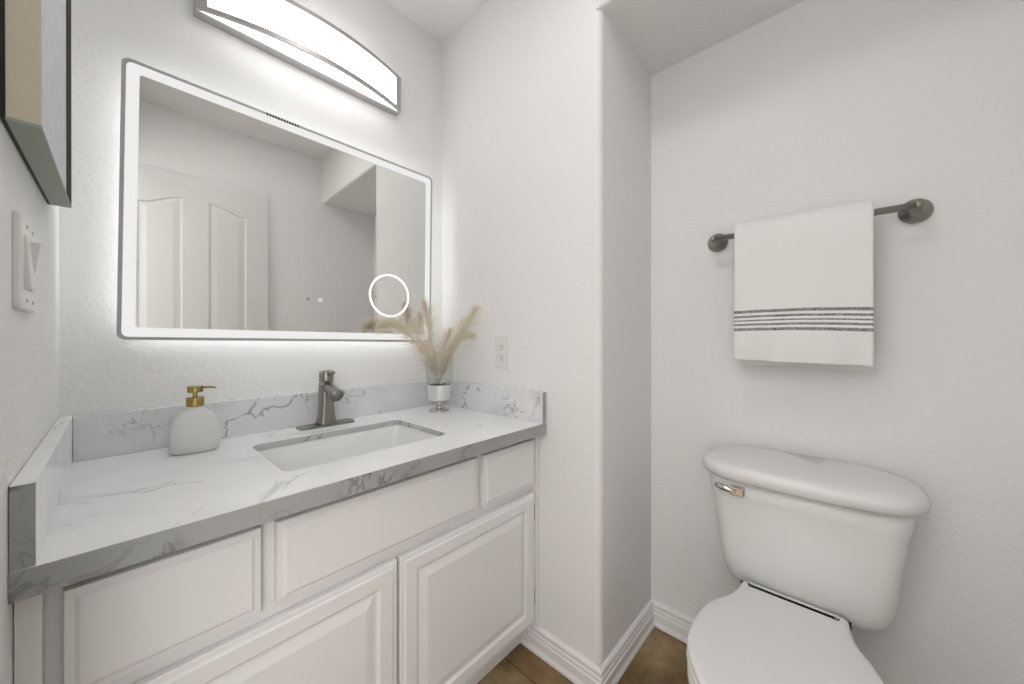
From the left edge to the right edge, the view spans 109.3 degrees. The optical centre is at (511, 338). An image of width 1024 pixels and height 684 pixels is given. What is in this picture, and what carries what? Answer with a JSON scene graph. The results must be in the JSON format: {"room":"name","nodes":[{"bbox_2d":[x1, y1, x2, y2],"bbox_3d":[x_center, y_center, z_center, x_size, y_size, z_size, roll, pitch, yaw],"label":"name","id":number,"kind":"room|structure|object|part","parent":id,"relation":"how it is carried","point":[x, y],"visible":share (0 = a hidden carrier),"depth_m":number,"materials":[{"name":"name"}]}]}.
{"room":"bathroom","nodes":[
{"label":"bathroom","id":0,"kind":"room"},
{"bbox_2d":[0,119,58,683],"bbox_3d":[-0.495,-0.110,0.260,1.680,2.332,0.115,0,0,43],"label":"wall","id":1,"kind":"structure","parent":0,"point":[29,342],"depth_m":0.47,"materials":[{"name":"white paint"}]},
{"bbox_2d":[12,210,43,312],"bbox_3d":[-0.646,-0.098,0.488,0.124,0.120,0.015,0,0,43],"label":"light switch","id":2,"kind":"object","parent":1,"relation":"attached to","point":[27,254],"visible":1,"depth_m":0.46,"materials":[{"name":"white plastic"}]},
{"bbox_2d":[0,0,71,207],"bbox_3d":[-0.687,-0.543,0.534,0.404,0.601,0.028,2,1,43],"label":"picture frame","id":3,"kind":"object","parent":1,"relation":"attached to","point":[35,35],"visible":1,"depth_m":0.46,"materials":[{"name":"black"}]},
{"bbox_3d":[-0.539,-0.541,0.400,0.004,0.598,0.024,2,1,43],"label":"frame","id":4,"kind":"part","parent":3,"relation":"part of","materials":[{"name":"beige wood"}]},
{"bbox_3d":[-0.690,-0.244,0.539,0.404,0.003,0.024,2,1,43],"label":"rail","id":5,"kind":"part","parent":3,"relation":"part of","materials":[{"name":"grey wood"}]},
{"bbox_2d":[59,0,441,416],"bbox_3d":[-0.519,-0.110,1.402,0.100,2.332,1.536,0,0,43],"label":"wall","id":6,"kind":"structure","parent":0,"point":[100,371],"depth_m":0.98,"materials":[{"name":"white paint"}]},
{"bbox_2d":[73,379,440,461],"bbox_3d":[-0.644,0.223,1.177,0.020,0.101,0.994,0,0,43],"label":"backsplash","id":7,"kind":"structure","parent":6,"relation":"attached to","point":[105,434],"depth_m":1.03,"materials":[{"name":"grey stone"}]},
{"bbox_2d":[116,58,431,341],"bbox_3d":[-0.633,-0.323,1.164,0.053,0.660,0.851,0,-1,43],"label":"mirror","id":8,"kind":"object","parent":6,"relation":"attached to","point":[238,221],"visible":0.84,"depth_m":1.02,"materials":[{"name":"clear glass"}]},
{"bbox_2d":[193,0,400,115],"bbox_3d":[-0.615,-0.925,1.153,0.094,0.130,0.592,0,0,43],"label":"vanity light","id":9,"kind":"object","parent":6,"relation":"attached to","point":[286,30],"visible":1,"depth_m":1.10,"materials":[{"name":"white glass"}]},
{"bbox_2d":[384,0,488,42],"bbox_3d":[0.000,-1.316,0.000,3.800,0.080,2.900,0,0,43],"label":"ceiling","id":10,"kind":"structure","parent":0,"point":[440,19],"depth_m":1.42,"materials":[{"name":"white paint"}]},
{"bbox_2d":[442,0,650,666],"bbox_3d":[0.146,-0.110,1.494,0.756,2.332,0.501,0,0,43],"label":"wall","id":11,"kind":"structure","parent":0,"point":[546,105],"depth_m":1.19,"materials":[{"name":"white paint"}]},
{"bbox_2d":[495,336,509,368],"bbox_3d":[-0.035,0.048,1.314,0.073,0.118,0.008,0,0,43],"label":"wall outlet","id":12,"kind":"object","parent":11,"relation":"attached to","point":[502,343],"visible":1,"depth_m":1.31,"materials":[{"name":"white plastic"}]},
{"bbox_2d":[498,343,504,361],"bbox_3d":[-0.037,0.048,1.313,0.033,0.068,0.003,0,0,43],"label":"receptacle","id":13,"kind":"object","parent":12,"relation":"attached to","point":[501,346],"depth_m":1.31,"materials":[{"name":"grey plastic"}]},
{"bbox_2d":[520,624,601,683],"bbox_3d":[0.150,0.993,1.136,0.310,0.081,0.021,0,0,43],"label":"baseboard","id":14,"kind":"structure","parent":11,"relation":"attached to","point":[567,661],"depth_m":1.13,"materials":[{"name":"white paint"}]},
{"bbox_2d":[600,599,654,683],"bbox_3d":[0.384,0.993,1.178,0.021,0.081,0.399,0,0,43],"label":"baseboard","id":15,"kind":"structure","parent":11,"relation":"attached to","point":[615,665],"depth_m":1.16,"materials":[{"name":"white paint"}]},
{"bbox_2d":[477,627,688,683],"bbox_3d":[0.000,1.075,0.000,3.800,0.083,2.900,0,0,43],"label":"floor","id":16,"kind":"structure","parent":0,"point":[662,658],"depth_m":1.14,"materials":[{"name":"brown wood"}]},
{"bbox_2d":[13,436,538,683],"bbox_3d":[-0.454,0.671,1.002,0.534,0.724,1.033,0,0,43],"label":"vanity cabinet","id":17,"kind":"object","parent":16,"relation":"on","point":[432,576],"visible":0.73,"depth_m":0.72,"materials":[{"name":"white paint"}]},
{"bbox_3d":[-0.514,0.402,0.556,0.019,0.148,0.218,0,0,43],"label":"false drawer","id":18,"kind":"part","parent":17,"relation":"part of","materials":[{"name":"white paint"}]},
{"bbox_3d":[-0.426,0.713,0.651,0.019,0.424,0.478,0,0,43],"label":"cabinet door","id":19,"kind":"part","parent":17,"relation":"part of","materials":[{"name":"white paint"}]},
{"bbox_2d":[8,379,546,603],"bbox_3d":[-0.444,0.240,0.993,0.563,0.136,1.034,0,0,43],"label":"countertop","id":20,"kind":"structure","parent":17,"relation":"on","point":[105,492],"depth_m":0.74,"materials":[{"name":"white stone"}]},
{"bbox_2d":[167,385,220,455],"bbox_3d":[-0.771,0.194,0.884,0.059,0.159,0.098,0,0,43],"label":"soap dispenser","id":21,"kind":"object","parent":20,"relation":"on","point":[197,428],"visible":1,"depth_m":0.87,"materials":[{"name":"white ceramic"}]},
{"bbox_2d":[296,370,353,430],"bbox_3d":[-0.566,0.186,1.131,0.117,0.175,0.162,0,0,43],"label":"faucet","id":22,"kind":"object","parent":20,"relation":"on","point":[329,393],"visible":1,"depth_m":1.13,"materials":[{"name":"silver metal"}]},
{"bbox_3d":[-0.590,0.270,1.153,0.052,0.006,0.162,0,0,43],"label":"deck plate","id":23,"kind":"part","parent":22,"relation":"part of","materials":[{"name":"silver metal"}]},
{"bbox_3d":[-0.590,0.117,1.153,0.042,0.036,0.042,0,0,43],"label":"handle","id":24,"kind":"part","parent":22,"relation":"part of","materials":[{"name":"silver metal"}]},
{"bbox_3d":[-0.565,0.108,1.131,0.043,0.019,0.014,0,0,43],"label":"lever","id":25,"kind":"part","parent":22,"relation":"part of","materials":[{"name":"silver metal"}]},
{"bbox_3d":[-0.555,0.163,1.121,0.086,0.054,0.040,0,0,43],"label":"spout","id":26,"kind":"part","parent":22,"relation":"part of","materials":[{"name":"silver metal"}]},
{"bbox_2d":[258,425,437,470],"bbox_3d":[-0.426,0.361,0.986,0.317,0.144,0.454,0,0,43],"label":"sink","id":27,"kind":"object","parent":20,"relation":"in","point":[297,456],"visible":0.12,"depth_m":1.09,"materials":[{"name":"white ceramic"}]},
{"bbox_2d":[425,358,453,412],"bbox_3d":[-0.277,0.173,1.380,0.109,0.201,0.109,0,0,43],"label":"vase","id":28,"kind":"object","parent":20,"relation":"on","point":[438,394],"visible":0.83,"depth_m":1.35,"materials":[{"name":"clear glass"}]},
{"bbox_2d":[373,311,439,382],"bbox_3d":[-0.372,0.026,1.296,0.151,0.288,0.259,0,0,43],"label":"stem","id":29,"kind":"object","parent":28,"relation":"in","point":[387,324],"visible":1,"depth_m":1.29,"materials":[{"name":"beige plant"}]},
{"bbox_2d":[405,312,438,379],"bbox_3d":[-0.338,0.030,1.337,0.129,0.280,0.163,0,0,43],"label":"stem","id":30,"kind":"object","parent":28,"relation":"in","point":[416,324],"visible":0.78,"depth_m":1.34,"materials":[{"name":"beige plant"}]},
{"bbox_2d":[414,296,442,381],"bbox_3d":[-0.314,0.000,1.369,0.125,0.339,0.112,0,0,9],"label":"stem","id":31,"kind":"object","parent":28,"relation":"in","point":[424,305],"visible":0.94,"depth_m":1.36,"materials":[{"name":"beige plant"}]},
{"bbox_3d":[-0.277,0.252,1.380,0.077,0.042,0.077,0,0,43],"label":"stem","id":32,"kind":"part","parent":28,"relation":"part of","materials":[{"name":"silver metal"}]},
{"bbox_2d":[427,383,450,400],"bbox_3d":[-0.277,0.202,1.380,0.091,0.060,0.091,0,0,43],"label":"bowl","id":33,"kind":"object","parent":28,"relation":"on","point":[435,393],"depth_m":1.34,"materials":[{"name":"white metal"}]},
{"bbox_2d":[429,383,449,385],"bbox_3d":[-0.275,0.174,1.380,0.075,0.011,0.073,0,0,43],"label":"pebbles","id":34,"kind":"object","parent":28,"relation":"on","point":[435,384],"visible":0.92,"depth_m":1.37,"materials":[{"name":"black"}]},
{"bbox_2d":[437,303,484,383],"bbox_3d":[-0.205,0.011,1.376,0.182,0.317,0.141,0,0,43],"label":"stem","id":35,"kind":"object","parent":34,"relation":"in","point":[474,311],"visible":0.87,"depth_m":1.37,"materials":[{"name":"beige plant"}]},
{"bbox_2d":[431,323,455,379],"bbox_3d":[-0.252,0.049,1.361,0.128,0.242,0.110,0,0,43],"label":"stem","id":36,"kind":"object","parent":28,"relation":"in","point":[445,336],"visible":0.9,"depth_m":1.36,"materials":[{"name":"beige plant"}]},
{"bbox_2d":[438,328,478,383],"bbox_3d":[-0.203,0.050,1.369,0.172,0.240,0.117,0,0,-12],"label":"stem","id":37,"kind":"object","parent":28,"relation":"in","point":[469,335],"visible":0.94,"depth_m":1.36,"materials":[{"name":"beige plant"}]},
{"bbox_3d":[-0.262,0.402,0.831,0.019,0.148,0.482,0,0,43],"label":"false drawer","id":38,"kind":"part","parent":17,"relation":"part of","materials":[{"name":"white paint"}]},
{"bbox_3d":[-0.095,0.713,1.013,0.019,0.424,0.488,0,0,43],"label":"cabinet door","id":39,"kind":"part","parent":17,"relation":"part of","materials":[{"name":"white paint"}]},
{"bbox_3d":[-0.007,0.402,1.108,0.019,0.148,0.227,0,0,43],"label":"false drawer","id":40,"kind":"part","parent":17,"relation":"part of","materials":[{"name":"white paint"}]},
{"bbox_2d":[686,445,931,683],"bbox_3d":[0.615,0.680,0.801,0.450,0.707,0.620,0,0,43],"label":"toilet","id":41,"kind":"object","parent":16,"relation":"on","point":[817,548],"visible":1,"depth_m":0.83,"materials":[{"name":"white ceramic"}]},
{"bbox_3d":[0.548,0.669,0.740,0.322,0.018,0.441,0,0,43],"label":"seat","id":42,"kind":"part","parent":41,"relation":"part of","materials":[{"name":"white plastic"}]},
{"bbox_3d":[0.579,0.403,0.984,0.017,0.018,0.053,0,0,-40],"label":"lever arm","id":43,"kind":"part","parent":41,"relation":"part of","materials":[{"name":"silver metal"}]},
{"bbox_3d":[0.603,0.406,0.970,0.033,0.025,0.016,0,0,43],"label":"flush lever","id":44,"kind":"part","parent":41,"relation":"part of","materials":[{"name":"silver metal"}]},
{"bbox_3d":[0.607,0.856,0.805,0.318,0.354,0.611,0,0,43],"label":"bowl","id":45,"kind":"part","parent":41,"relation":"part of","materials":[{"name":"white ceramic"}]},
{"bbox_3d":[0.548,0.647,0.740,0.320,0.020,0.439,0,0,43],"label":"seat lid","id":46,"kind":"part","parent":41,"relation":"part of","materials":[{"name":"white plastic"}]},
{"bbox_3d":[0.758,0.525,0.956,0.408,0.302,0.190,0,0,43],"label":"tank","id":47,"kind":"part","parent":41,"relation":"part of","materials":[{"name":"white ceramic"}]},
{"bbox_3d":[0.748,0.352,0.946,0.450,0.051,0.226,0,0,43],"label":"tank lid","id":48,"kind":"part","parent":41,"relation":"part of","materials":[{"name":"white ceramic"}]},
{"bbox_2d":[600,0,804,75],"bbox_3d":[0.728,-1.121,0.960,0.824,0.311,0.501,0,0,43],"label":"ceiling","id":49,"kind":"structure","parent":0,"point":[662,34],"depth_m":1.11,"materials":[{"name":"white paint"}]},
{"bbox_2d":[651,0,1023,683],"bbox_3d":[0.892,0.045,1.064,0.924,2.021,0.120,0,0,43],"label":"wall","id":50,"kind":"structure","parent":0,"point":[815,104],"depth_m":0.93,"materials":[{"name":"white paint"}]},
{"bbox_2d":[652,599,693,643],"bbox_3d":[0.807,0.993,1.046,0.824,0.081,0.021,0,0,43],"label":"baseboard","id":51,"kind":"structure","parent":50,"relation":"attached to","point":[668,620],"depth_m":1.27,"materials":[{"name":"white paint"}]},
{"bbox_2d":[708,198,933,251],"bbox_3d":[0.808,-0.313,1.012,0.492,0.060,0.069,0,0,43],"label":"towel rail","id":52,"kind":"object","parent":50,"relation":"attached to","point":[914,211],"visible":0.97,"depth_m":0.88,"materials":[{"name":"silver metal"}]},
{"bbox_3d":[0.649,-0.313,1.159,0.060,0.060,0.069,0,0,43],"label":"post","id":53,"kind":"part","parent":52,"relation":"part of","materials":[{"name":"silver metal"}]},
{"bbox_2d":[734,199,873,369],"bbox_3d":[0.781,-0.133,0.992,0.292,0.425,0.082,0,0,43],"label":"towel","id":54,"kind":"object","parent":52,"relation":"hanging from","point":[804,281],"visible":1,"depth_m":0.95,"materials":[{"name":"white fabric"}]},
{"bbox_3d":[0.967,-0.313,0.867,0.060,0.060,0.069,0,0,43],"label":"post","id":55,"kind":"part","parent":52,"relation":"part of","materials":[{"name":"silver metal"}]}
]}

